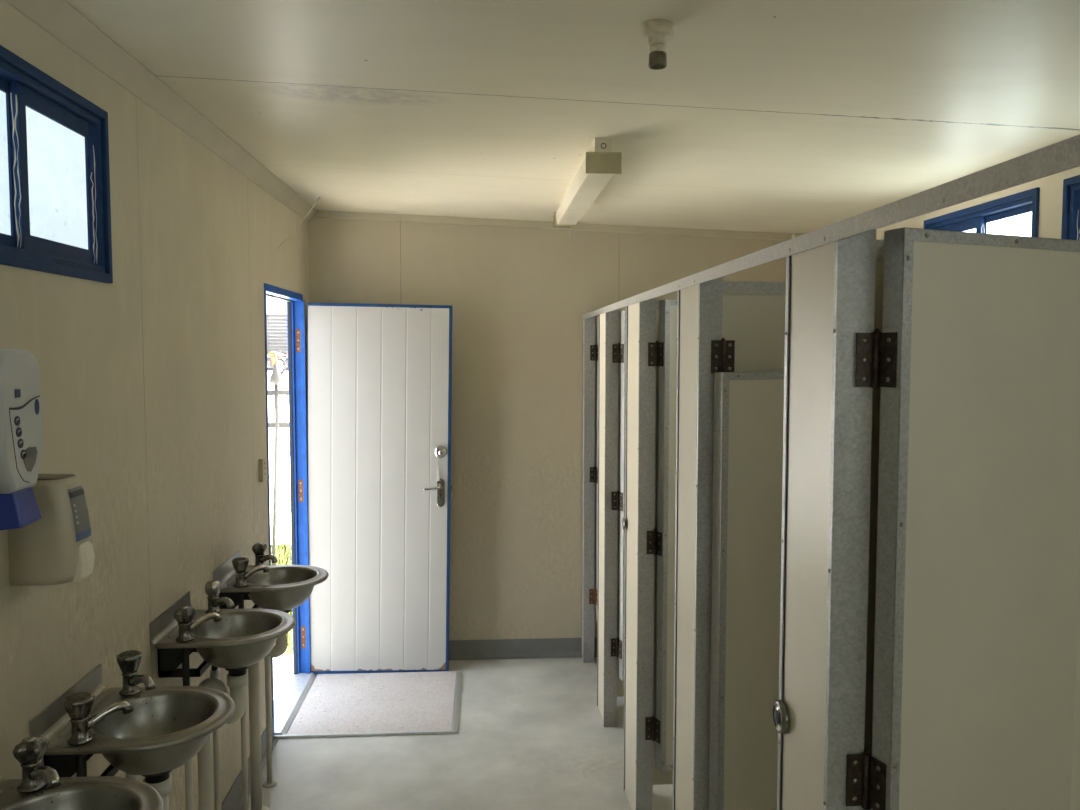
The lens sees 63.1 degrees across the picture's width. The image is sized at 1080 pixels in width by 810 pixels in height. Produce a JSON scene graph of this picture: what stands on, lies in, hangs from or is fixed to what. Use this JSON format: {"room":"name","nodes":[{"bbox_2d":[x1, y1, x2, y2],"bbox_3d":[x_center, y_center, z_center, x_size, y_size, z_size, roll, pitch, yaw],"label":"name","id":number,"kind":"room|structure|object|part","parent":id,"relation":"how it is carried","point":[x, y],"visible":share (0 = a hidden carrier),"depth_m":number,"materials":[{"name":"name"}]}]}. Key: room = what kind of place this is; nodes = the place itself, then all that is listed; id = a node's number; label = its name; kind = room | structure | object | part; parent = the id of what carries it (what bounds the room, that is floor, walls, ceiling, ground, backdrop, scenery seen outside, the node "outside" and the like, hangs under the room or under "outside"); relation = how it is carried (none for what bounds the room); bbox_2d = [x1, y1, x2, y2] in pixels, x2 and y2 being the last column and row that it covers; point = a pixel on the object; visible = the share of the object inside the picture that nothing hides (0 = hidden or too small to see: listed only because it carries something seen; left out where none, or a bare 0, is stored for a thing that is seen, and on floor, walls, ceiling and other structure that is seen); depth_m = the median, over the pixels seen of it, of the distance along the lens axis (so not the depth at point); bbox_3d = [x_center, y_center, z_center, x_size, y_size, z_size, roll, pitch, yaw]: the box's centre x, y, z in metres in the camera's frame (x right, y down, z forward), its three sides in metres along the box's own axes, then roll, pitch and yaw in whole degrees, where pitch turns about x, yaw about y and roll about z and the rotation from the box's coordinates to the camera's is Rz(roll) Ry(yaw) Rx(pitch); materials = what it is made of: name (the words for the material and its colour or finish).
{"room":"public restroom","nodes":[
{"label":"public restroom","id":0,"kind":"room"},
{"bbox_2d":[0,0,308,809],"bbox_3d":[-1.092,0.389,1.622,0.060,2.522,6.640,0,4,-4],"label":"wall","id":1,"kind":"structure","parent":0,"point":[153,378],"depth_m":2.49,"materials":[{"name":"paint"}]},
{"bbox_2d":[0,349,42,530],"bbox_3d":[-1.001,0.064,1.620,0.123,0.333,0.146,0,4,-4],"label":"soap dispenser","id":2,"kind":"object","parent":1,"relation":"attached to","point":[21,439],"visible":1,"depth_m":1.60,"materials":[{"name":"grey plastic"}]},
{"bbox_2d":[7,474,94,585],"bbox_3d":[-1.007,0.258,1.828,0.140,0.218,0.108,0,4,-4],"label":"soap dispenser","id":3,"kind":"object","parent":1,"relation":"attached to","point":[56,548],"visible":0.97,"depth_m":1.78,"materials":[{"name":"beige plastic"}]},
{"bbox_3d":[-0.959,0.224,1.832,0.021,0.108,0.074,0,4,-4],"label":"label panel","id":4,"kind":"part","parent":3,"relation":"part of","materials":[{"name":"grey plastic"}]},
{"bbox_3d":[-0.954,0.326,1.836,0.034,0.080,0.052,0,4,-4],"label":"dispensing lever","id":5,"kind":"part","parent":3,"relation":"part of","materials":[{"name":"white plastic"}]},
{"bbox_2d":[0,45,112,282],"bbox_3d":[-1.103,-0.502,1.857,0.070,0.430,0.760,0,4,-4],"label":"window","id":6,"kind":"structure","parent":1,"relation":"in","point":[55,204],"depth_m":1.98,"materials":[{"name":"blue paint"}]},
{"bbox_3d":[-1.108,-0.494,1.695,0.004,0.303,0.309,0,4,-4],"label":"pane","id":7,"kind":"part","parent":6,"relation":"part of","materials":[{"name":"clear glass"}]},
{"bbox_3d":[-1.107,-0.491,1.694,0.016,0.350,0.358,0,4,-4],"label":"fixed sash","id":8,"kind":"part","parent":6,"relation":"part of","materials":[{"name":"blue paint"}]},
{"bbox_3d":[-1.107,-0.511,2.010,0.016,0.350,0.330,0,4,-4],"label":"sliding sash","id":9,"kind":"part","parent":6,"relation":"part of","materials":[{"name":"blue paint"}]},
{"bbox_3d":[-1.108,-0.510,2.019,0.004,0.282,0.296,0,4,-4],"label":"pane","id":10,"kind":"part","parent":6,"relation":"part of","materials":[{"name":"clear glass"}]},
{"bbox_2d":[29,663,106,739],"bbox_3d":[-1.077,0.691,2.024,0.015,0.074,0.344,0,4,-4],"label":"backsplash","id":11,"kind":"structure","parent":1,"relation":"attached to","point":[49,721],"depth_m":1.98,"materials":[{"name":"silver metal"}]},
{"bbox_2d":[3,0,316,221],"bbox_3d":[-1.036,-0.829,1.550,0.052,0.063,6.520,0,4,-4],"label":"trim","id":12,"kind":"structure","parent":1,"relation":"attached to","point":[58,18],"depth_m":2.41,"materials":[{"name":"paint"}]},
{"bbox_2d":[149,591,190,648],"bbox_3d":[-1.118,0.650,2.686,0.015,0.074,0.344,0,4,-4],"label":"backsplash","id":13,"kind":"structure","parent":1,"relation":"attached to","point":[165,622],"depth_m":2.63,"materials":[{"name":"silver metal"}]},
{"bbox_2d":[213,550,240,584],"bbox_3d":[-1.155,0.614,3.269,0.015,0.074,0.344,0,4,-4],"label":"backsplash","id":14,"kind":"structure","parent":1,"relation":"attached to","point":[226,570],"depth_m":3.24,"materials":[{"name":"silver metal"}]},
{"bbox_2d":[221,717,277,809],"bbox_3d":[-1.016,1.624,1.202,0.028,0.106,5.520,0,4,-4],"label":"baseboard","id":15,"kind":"structure","parent":1,"relation":"attached to","point":[233,799],"depth_m":3.41,"materials":[{"name":"grey paint"}]},
{"bbox_2d":[259,458,265,481],"bbox_3d":[-1.187,0.277,3.764,0.021,0.098,0.056,0,4,-4],"label":"light switch","id":16,"kind":"object","parent":1,"relation":"attached to","point":[262,473],"visible":1,"depth_m":3.74,"materials":[{"name":"plastic"}]},
{"bbox_2d":[274,673,315,734],"bbox_3d":[-1.254,1.469,4.356,0.148,0.017,0.746,0,4,-4],"label":"door sill","id":17,"kind":"structure","parent":1,"relation":"attached to","point":[289,698],"depth_m":4.38,"materials":[{"name":"metal"}]},
{"bbox_2d":[264,283,452,733],"bbox_3d":[-0.872,0.459,4.353,0.859,2.042,0.874,0,4,-4],"label":"door","id":18,"kind":"structure","parent":1,"relation":"in","point":[370,463],"depth_m":4.69,"materials":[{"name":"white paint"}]},
{"bbox_3d":[-1.253,0.462,4.297,0.090,2.042,0.810,0,4,-4],"label":"frame","id":19,"kind":"part","parent":18,"relation":"part of","materials":[{"name":"blue paint"}]},
{"bbox_3d":[-0.571,0.440,4.681,0.104,0.026,0.054,1,4,-4],"label":"lever","id":20,"kind":"part","parent":18,"relation":"part of","materials":[{"name":"silver metal"}]},
{"bbox_3d":[-0.531,0.470,4.714,0.042,0.155,0.007,1,4,-4],"label":"handle plate","id":21,"kind":"part","parent":18,"relation":"part of","materials":[{"name":"silver metal"}]},
{"bbox_2d":[242,657,672,809],"bbox_3d":[0.341,1.702,1.794,2.930,0.120,6.640,0,4,-4],"label":"floor","id":22,"kind":"structure","parent":0,"point":[531,734],"depth_m":3.79,"materials":[{"name":"grey paint"}]},
{"bbox_2d":[0,736,163,809],"bbox_3d":[-0.871,1.146,1.593,0.369,1.012,0.349,0,4,-4],"label":"basin","id":23,"kind":"object","parent":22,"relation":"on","point":[40,787],"visible":1,"depth_m":1.68,"materials":[{"name":"silver metal"}]},
{"bbox_2d":[13,736,61,792],"bbox_3d":[-0.946,0.689,1.667,0.112,0.098,0.106,0,4,-4],"label":"tap","id":24,"kind":"object","parent":23,"relation":"on","point":[36,778],"depth_m":1.68,"materials":[{"name":"silver metal"}]},
{"bbox_3d":[-0.865,0.806,1.572,0.359,0.127,0.349,0,4,-4],"label":"bowl","id":25,"kind":"part","parent":23,"relation":"part of","materials":[{"name":"silver metal"}]},
{"bbox_2d":[29,650,234,809],"bbox_3d":[-0.900,1.119,2.061,0.369,1.008,0.349,0,4,-4],"label":"basin","id":26,"kind":"object","parent":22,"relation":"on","point":[150,731],"visible":0.94,"depth_m":1.99,"materials":[{"name":"silver metal"}]},
{"bbox_2d":[64,692,133,776],"bbox_3d":[-0.964,0.770,1.926,0.116,0.294,0.111,0,4,-4],"label":"tap","id":27,"kind":"object","parent":26,"relation":"on","point":[82,742],"depth_m":1.89,"materials":[{"name":"silver metal"}]},
{"bbox_2d":[116,650,155,695],"bbox_3d":[-0.978,0.756,2.143,0.116,0.294,0.111,0,4,-4],"label":"tap","id":28,"kind":"object","parent":26,"relation":"on","point":[129,661],"depth_m":2.14,"materials":[{"name":"silver metal"}]},
{"bbox_3d":[-0.895,0.776,2.040,0.359,0.127,0.349,0,4,-4],"label":"bowl","id":29,"kind":"part","parent":26,"relation":"part of","materials":[{"name":"silver metal"}]},
{"bbox_2d":[149,580,294,809],"bbox_3d":[-0.941,1.075,2.724,0.369,1.012,0.349,0,4,-4],"label":"basin","id":30,"kind":"object","parent":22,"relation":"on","point":[233,640],"visible":0.94,"depth_m":2.68,"materials":[{"name":"silver metal"}]},
{"bbox_2d":[173,606,221,685],"bbox_3d":[-1.003,0.729,2.591,0.112,0.292,0.106,0,4,-4],"label":"tap","id":31,"kind":"object","parent":30,"relation":"on","point":[185,642],"depth_m":2.56,"materials":[{"name":"silver metal"}]},
{"bbox_2d":[205,580,234,670],"bbox_3d":[-1.017,0.713,2.804,0.112,0.298,0.106,0,4,-4],"label":"tap","id":32,"kind":"object","parent":30,"relation":"on","point":[225,628],"depth_m":2.80,"materials":[{"name":"silver metal"}]},
{"bbox_3d":[-0.936,0.735,2.703,0.359,0.127,0.349,0,4,-4],"label":"bowl","id":33,"kind":"part","parent":30,"relation":"part of","materials":[{"name":"silver metal"}]},
{"bbox_2d":[213,542,328,809],"bbox_3d":[-0.980,1.039,3.343,0.369,1.008,0.422,0,4,-4],"label":"basin","id":34,"kind":"object","parent":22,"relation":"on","point":[284,588],"visible":0.88,"depth_m":3.28,"materials":[{"name":"silver metal"}]},
{"bbox_2d":[232,557,269,608],"bbox_3d":[-1.042,0.692,3.171,0.116,0.294,0.111,0,4,-4],"label":"tap","id":35,"kind":"object","parent":34,"relation":"on","point":[259,595],"depth_m":3.14,"materials":[{"name":"silver metal"}]},
{"bbox_2d":[252,542,277,566],"bbox_3d":[-1.055,0.677,3.421,0.112,0.292,0.175,0,4,-4],"label":"tap","id":36,"kind":"object","parent":34,"relation":"on","point":[259,548],"depth_m":3.39,"materials":[{"name":"silver metal"}]},
{"bbox_3d":[-0.973,0.699,3.285,0.359,0.127,0.349,0,4,-4],"label":"bowl","id":37,"kind":"part","parent":34,"relation":"part of","materials":[{"name":"silver metal"}]},
{"bbox_2d":[274,671,461,737],"bbox_3d":[-0.817,1.474,4.375,0.832,0.012,0.766,0,4,-4],"label":"entrance mat","id":38,"kind":"object","parent":22,"relation":"on","point":[396,703],"visible":0.93,"depth_m":4.31,"materials":[{"name":"carpet"}]},
{"bbox_2d":[581,316,598,662],"bbox_3d":[0.570,0.476,4.935,0.666,1.936,0.157,0,4,-6],"label":"stall","id":39,"kind":"object","parent":22,"relation":"on","point":[589,348],"visible":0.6,"depth_m":4.88,"materials":[{"name":"metal"}]},
{"bbox_3d":[0.605,0.359,4.931,0.600,1.690,0.042,-1,4,-18],"label":"edge frame","id":40,"kind":"part","parent":39,"relation":"part of","materials":[{"name":"metal"}]},
{"bbox_2d":[597,309,625,726],"bbox_3d":[0.940,0.523,4.173,1.305,1.936,0.298,0,4,-4],"label":"stall","id":41,"kind":"object","parent":22,"relation":"on","point":[612,324],"visible":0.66,"depth_m":4.05,"materials":[{"name":"metal"}]},
{"bbox_3d":[0.655,0.416,4.100,0.600,1.690,0.042,-1,4,-20],"label":"edge frame","id":42,"kind":"part","parent":41,"relation":"part of","materials":[{"name":"metal"}]},
{"bbox_2d":[622,297,677,809],"bbox_3d":[0.988,0.576,3.322,1.316,1.936,0.337,0,4,-4],"label":"stall","id":43,"kind":"object","parent":22,"relation":"on","point":[648,524],"visible":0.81,"depth_m":3.17,"materials":[{"name":"laminate"}]},
{"bbox_3d":[0.703,0.469,3.249,0.600,1.690,0.042,-2,4,-24],"label":"edge frame","id":44,"kind":"part","parent":43,"relation":"part of","materials":[{"name":"metal"}]},
{"bbox_3d":[0.703,0.469,3.250,0.596,1.686,0.037,-2,4,-24],"label":"door","id":45,"kind":"part","parent":43,"relation":"part of","materials":[{"name":"beige laminate"}]},
{"bbox_2d":[582,134,1079,319],"bbox_3d":[0.469,-0.287,1.676,0.068,0.028,6.517,0,4,-4],"label":"rail","id":46,"kind":"object","parent":43,"relation":"attached to","point":[1064,155],"visible":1,"depth_m":1.12,"materials":[{"name":"grey metal"}]},
{"bbox_2d":[673,277,785,809],"bbox_3d":[1.048,0.632,2.432,1.305,1.936,0.315,0,4,-4],"label":"stall","id":47,"kind":"object","parent":22,"relation":"on","point":[731,334],"visible":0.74,"depth_m":2.28,"materials":[{"name":"laminate"}]},
{"bbox_3d":[0.728,0.755,2.372,0.600,1.690,0.042,-1,4,-22],"label":"edge frame","id":48,"kind":"part","parent":47,"relation":"part of","materials":[{"name":"metal"}]},
{"bbox_3d":[0.727,0.755,2.373,0.596,1.686,0.037,-1,4,-22],"label":"door","id":49,"kind":"part","parent":47,"relation":"part of","materials":[{"name":"beige laminate"}]},
{"bbox_2d":[773,227,1079,809],"bbox_3d":[1.098,0.687,1.552,1.316,1.936,0.284,0,4,-4],"label":"stall","id":50,"kind":"object","parent":22,"relation":"on","point":[929,653],"visible":1,"depth_m":1.42,"materials":[{"name":"metal"}]},
{"bbox_3d":[0.812,0.569,1.505,0.600,1.690,0.042,-2,4,-24],"label":"edge frame","id":51,"kind":"part","parent":50,"relation":"part of","materials":[{"name":"metal"}]},
{"bbox_3d":[0.812,0.569,1.506,0.596,1.686,0.037,-2,4,-24],"label":"door","id":52,"kind":"part","parent":50,"relation":"part of","materials":[{"name":"beige laminate"}]},
{"bbox_2d":[308,212,785,639],"bbox_3d":[0.135,0.181,4.989,2.810,2.517,0.060,0,4,-4],"label":"wall","id":53,"kind":"structure","parent":0,"point":[519,298],"depth_m":4.93,"materials":[{"name":"paint"}]},
{"bbox_2d":[449,637,596,659],"bbox_3d":[0.126,1.386,5.019,2.605,0.106,0.028,0,4,-4],"label":"baseboard","id":54,"kind":"structure","parent":53,"relation":"attached to","point":[544,647],"depth_m":5.01,"materials":[{"name":"grey paint"}]},
{"bbox_2d":[317,210,791,240],"bbox_3d":[0.103,-0.993,4.878,2.640,0.145,0.012,0,4,-4],"label":"trim","id":55,"kind":"structure","parent":53,"relation":"attached to","point":[320,213],"depth_m":4.87,"materials":[{"name":"paint"}]},
{"bbox_2d":[792,233,805,238],"bbox_3d":[1.480,0.238,5.017,0.122,2.400,0.060,0,4,-4],"label":"trim","id":56,"kind":"structure","parent":53,"relation":"attached to","point":[795,234],"depth_m":4.91,"materials":[{"name":"paint"}]},
{"bbox_2d":[65,0,1079,233],"bbox_3d":[0.341,-0.850,1.635,2.990,0.199,6.700,0,4,-4],"label":"ceiling","id":57,"kind":"structure","parent":0,"point":[772,116],"depth_m":2.44,"materials":[{"name":"paint"}]},
{"bbox_2d":[282,197,320,242],"bbox_3d":[-1.153,-0.879,4.220,0.006,0.287,0.320,2,4,24],"label":"strand","id":58,"kind":"object","parent":57,"relation":"hanging from","point":[319,197],"visible":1,"depth_m":4.26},
{"bbox_2d":[554,138,621,226],"bbox_3d":[0.170,-0.881,3.616,0.122,0.122,1.357,0,4,-4],"label":"fluorescent light","id":59,"kind":"object","parent":57,"relation":"attached to","point":[599,164],"visible":1,"depth_m":3.18,"materials":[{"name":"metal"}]},
{"bbox_2d":[556,160,613,224],"bbox_3d":[0.171,-0.860,3.617,0.106,0.058,1.330,0,4,-4],"label":"diffuser","id":60,"kind":"object","parent":59,"relation":"attached to","point":[592,176],"depth_m":3.35,"materials":[{"name":"white plastic"}]},
{"bbox_2d":[642,19,673,69],"bbox_3d":[0.258,-0.787,1.925,0.070,0.094,0.070,0,4,-4],"label":"holder","id":61,"kind":"object","parent":57,"relation":"attached to","point":[656,32],"visible":1,"depth_m":1.91,"materials":[{"name":"plastic"}]},
{"bbox_2d":[648,51,666,69],"bbox_3d":[0.258,-0.755,1.927,0.040,0.030,0.040,0,4,-4],"label":"socket","id":62,"kind":"object","parent":61,"relation":"attached to","point":[657,59],"depth_m":1.91,"materials":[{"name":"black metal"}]},
{"bbox_2d":[875,166,1079,239],"bbox_3d":[1.773,0.433,1.804,0.060,2.410,6.640,0,4,-4],"label":"wall","id":63,"kind":"structure","parent":0,"point":[1051,187],"depth_m":2.92,"materials":[{"name":"paint"}]},
{"bbox_2d":[923,187,1039,236],"bbox_3d":[1.667,-0.535,3.329,0.070,0.430,0.760,0,4,-4],"label":"window","id":64,"kind":"structure","parent":63,"relation":"in","point":[1017,214],"depth_m":3.20,"materials":[{"name":"blue paint"}]},
{"bbox_3d":[1.652,-0.545,3.481,0.016,0.350,0.330,0,4,-4],"label":"sliding sash","id":65,"kind":"part","parent":64,"relation":"part of","materials":[{"name":"blue paint"}]},
{"bbox_3d":[1.692,-0.525,3.167,0.016,0.350,0.358,0,4,-4],"label":"fixed sash","id":66,"kind":"part","parent":64,"relation":"part of","materials":[{"name":"blue paint"}]},
{"bbox_3d":[1.692,-0.528,3.169,0.004,0.303,0.309,0,4,-4],"label":"pane","id":67,"kind":"part","parent":64,"relation":"part of","materials":[{"name":"clear glass"}]},
{"bbox_2d":[1061,175,1079,239],"bbox_3d":[1.723,-0.480,2.437,0.070,0.430,0.760,0,4,-4],"label":"window","id":68,"kind":"structure","parent":63,"relation":"in","point":[1070,205],"depth_m":2.77,"materials":[{"name":"blue paint"}]},
{"label":"outside","id":69,"kind":"structure","parent":0,"visible":0},
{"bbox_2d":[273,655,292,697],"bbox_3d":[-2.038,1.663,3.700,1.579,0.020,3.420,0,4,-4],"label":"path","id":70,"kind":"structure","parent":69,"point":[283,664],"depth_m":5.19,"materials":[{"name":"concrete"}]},
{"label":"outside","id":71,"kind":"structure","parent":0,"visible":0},
{"bbox_2d":[267,370,290,543],"bbox_3d":[-2.027,-0.682,32.457,60.000,1.180,55.000,0,4,-4],"label":"ground","id":72,"kind":"structure","parent":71,"point":[283,494],"depth_m":13.13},
{"bbox_2d":[267,350,285,373],"bbox_3d":[-9.473,-1.501,30.821,1.615,0.848,0.631,2,4,31],"label":"plant","id":73,"kind":"object","parent":72,"relation":"on","point":[275,359],"visible":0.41,"depth_m":30.59,"materials":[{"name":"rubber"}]},
{"bbox_3d":[-9.354,-1.764,30.732,0.426,0.214,0.246,2,4,31],"label":"tank","id":74,"kind":"part","parent":73,"relation":"part of","materials":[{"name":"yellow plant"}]},
{"bbox_2d":[266,297,287,369],"bbox_3d":[-11.032,-3.688,37.679,9.900,4.370,3.700,0,4,-4],"label":"building","id":75,"kind":"structure","parent":72,"relation":"on","point":[276,309],"depth_m":36.32,"materials":[{"name":"grey paint"}]},
{"bbox_2d":[271,538,292,654],"bbox_3d":[-2.634,1.435,7.023,2.405,0.118,3.268,0,4,-4],"label":"grass","id":76,"kind":"structure","parent":72,"relation":"on","point":[283,551],"depth_m":8.00,"materials":[{"name":"yellow plant"}]},
{"bbox_2d":[268,363,288,564],"bbox_3d":[-3.169,0.582,6.665,3.500,1.811,0.118,0,4,-4],"label":"fence","id":77,"kind":"object","parent":76,"relation":"on","point":[276,378],"visible":0.27,"depth_m":6.72,"materials":[{"name":"white metal"}]},
{"bbox_3d":[-3.172,-0.090,6.667,3.500,0.042,0.030,0,4,-4],"label":"rail","id":78,"kind":"part","parent":77,"relation":"part of","materials":[{"name":"grey paint"}]},
{"bbox_3d":[-3.172,0.159,6.683,3.500,0.042,0.030,0,4,-4],"label":"rail","id":79,"kind":"part","parent":77,"relation":"part of","materials":[{"name":"grey paint"}]},
{"bbox_2d":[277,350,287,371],"bbox_3d":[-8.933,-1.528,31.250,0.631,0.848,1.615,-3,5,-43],"label":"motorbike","id":80,"kind":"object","parent":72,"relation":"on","point":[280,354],"visible":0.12,"depth_m":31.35,"materials":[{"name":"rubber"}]}
]}

